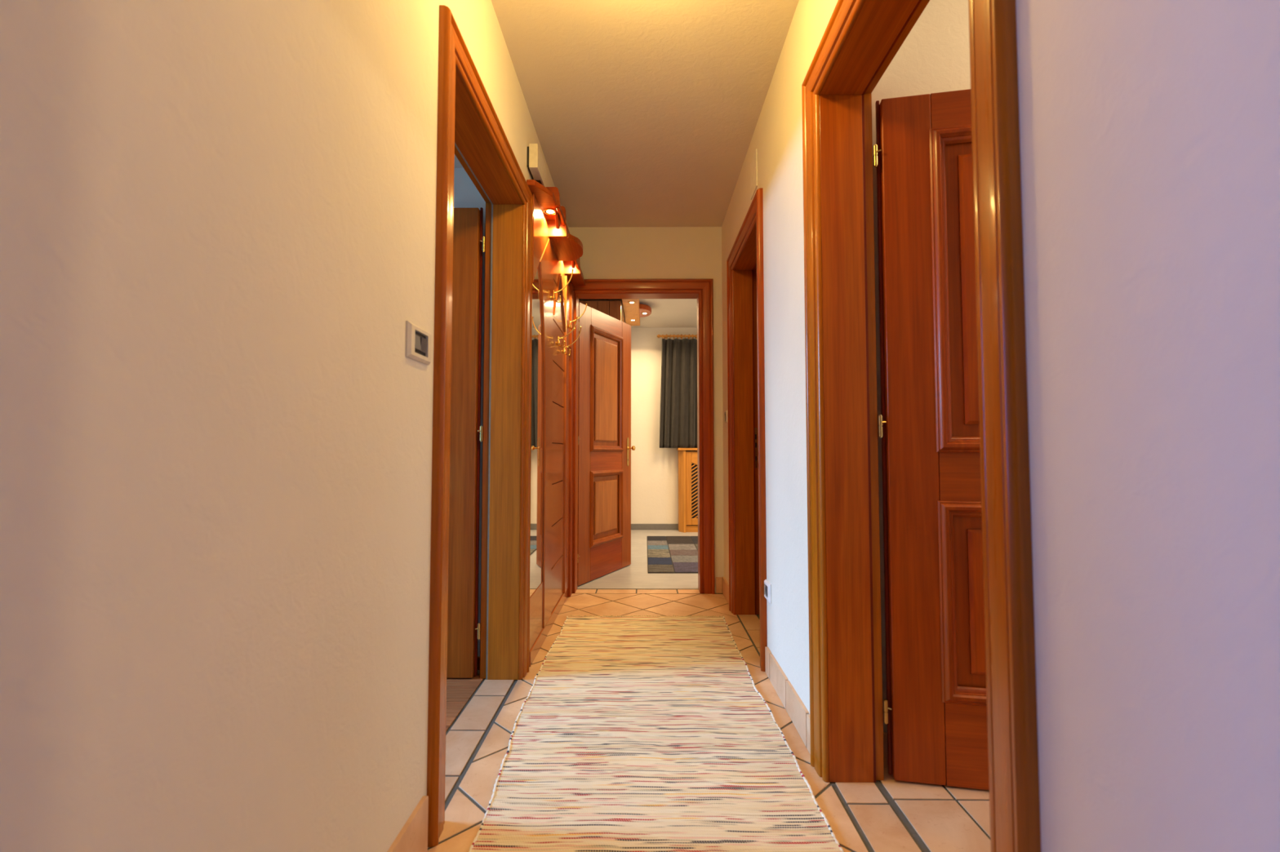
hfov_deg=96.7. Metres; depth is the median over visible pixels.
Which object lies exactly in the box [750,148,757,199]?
junction cover
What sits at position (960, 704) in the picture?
door
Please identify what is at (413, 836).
baseboard
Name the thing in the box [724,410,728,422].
light switch
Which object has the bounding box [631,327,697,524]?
wall
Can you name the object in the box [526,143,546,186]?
door chime
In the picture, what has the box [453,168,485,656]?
wall
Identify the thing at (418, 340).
light switch
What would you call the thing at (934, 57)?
wall
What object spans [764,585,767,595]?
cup
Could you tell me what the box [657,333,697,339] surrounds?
curtain rod
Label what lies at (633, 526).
baseboard
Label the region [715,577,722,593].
baseboard
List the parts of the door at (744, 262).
casing, head casing, strike plate, casing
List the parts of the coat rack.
plate, post, panel, diagonal trim, diagonal trim, arm, post, arm, arm, arm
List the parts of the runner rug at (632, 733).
selvage cord, selvage cord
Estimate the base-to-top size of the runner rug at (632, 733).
0.011 m
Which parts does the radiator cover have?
corner post, door frame, panel, board, frame rail, frame rail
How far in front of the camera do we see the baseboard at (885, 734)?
1.73 m
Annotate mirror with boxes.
[529,264,543,596]
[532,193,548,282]
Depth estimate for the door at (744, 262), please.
3.37 m
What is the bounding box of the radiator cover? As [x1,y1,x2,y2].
[676,448,697,533]
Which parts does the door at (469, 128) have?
casing, room casing, head casing, casing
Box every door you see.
[426,5,533,847]
[571,279,715,594]
[726,188,767,671]
[801,0,1041,851]
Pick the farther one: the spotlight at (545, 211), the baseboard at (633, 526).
the baseboard at (633, 526)
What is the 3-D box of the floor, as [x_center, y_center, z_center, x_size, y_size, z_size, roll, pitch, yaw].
[0.014,1.058,1.505,7.200,0.060,11.100,0,-3,1]
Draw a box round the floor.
[427,529,991,851]
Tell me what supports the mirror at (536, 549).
on the coat rack
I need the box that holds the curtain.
[659,338,697,448]
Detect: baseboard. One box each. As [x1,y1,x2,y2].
[386,795,428,851]
[477,656,479,670]
[528,581,542,651]
[631,524,697,529]
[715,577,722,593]
[722,577,728,604]
[764,646,810,754]
[883,732,887,767]
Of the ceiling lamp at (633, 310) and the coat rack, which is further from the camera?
the ceiling lamp at (633, 310)
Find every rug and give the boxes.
[468,614,844,851]
[647,536,697,573]
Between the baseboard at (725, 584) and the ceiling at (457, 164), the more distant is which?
the baseboard at (725, 584)
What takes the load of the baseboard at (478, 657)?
attached to the wall at (466, 195)
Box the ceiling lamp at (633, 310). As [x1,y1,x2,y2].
[578,298,651,325]
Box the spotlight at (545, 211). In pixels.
[542,208,555,215]
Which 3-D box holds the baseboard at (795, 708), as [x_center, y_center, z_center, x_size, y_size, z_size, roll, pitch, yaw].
[0.547,0.999,2.116,0.011,0.112,0.725,0,-3,1]
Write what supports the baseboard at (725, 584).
attached to the wall at (1149, 130)
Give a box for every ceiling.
[453,155,463,168]
[491,0,799,328]
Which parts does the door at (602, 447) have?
casing, raised panel, raised panel, rail, rail, rail, moulding, moulding, handle plate, knob, head casing, casing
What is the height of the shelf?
0.030 m
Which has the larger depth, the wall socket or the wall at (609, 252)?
the wall at (609, 252)
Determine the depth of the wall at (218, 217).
0.71 m
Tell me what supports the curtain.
hanging from the curtain rod
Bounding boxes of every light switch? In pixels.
[404,320,431,364]
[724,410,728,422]
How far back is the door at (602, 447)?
4.17 m
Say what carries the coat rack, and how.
attached to the wall at (218, 217)
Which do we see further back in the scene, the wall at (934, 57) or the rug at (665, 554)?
the rug at (665, 554)
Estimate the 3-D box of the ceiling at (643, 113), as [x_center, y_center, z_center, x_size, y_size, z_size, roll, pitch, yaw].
[0.114,-1.524,1.617,4.800,0.130,11.100,0,-3,1]
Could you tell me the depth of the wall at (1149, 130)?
0.61 m
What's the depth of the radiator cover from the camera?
6.75 m
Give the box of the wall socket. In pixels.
[764,579,771,604]
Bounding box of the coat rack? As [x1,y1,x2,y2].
[526,179,586,666]
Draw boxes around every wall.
[0,0,568,851]
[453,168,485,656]
[568,226,724,593]
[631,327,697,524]
[721,0,1279,851]
[871,0,970,732]
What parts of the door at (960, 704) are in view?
casing, head casing, room casing, rail, moulding, rail, moulding, rail, raised panel, raised panel, casing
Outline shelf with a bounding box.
[549,233,582,261]
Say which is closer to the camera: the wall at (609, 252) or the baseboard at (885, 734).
the baseboard at (885, 734)
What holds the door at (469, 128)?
in the wall at (218, 217)
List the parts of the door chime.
plate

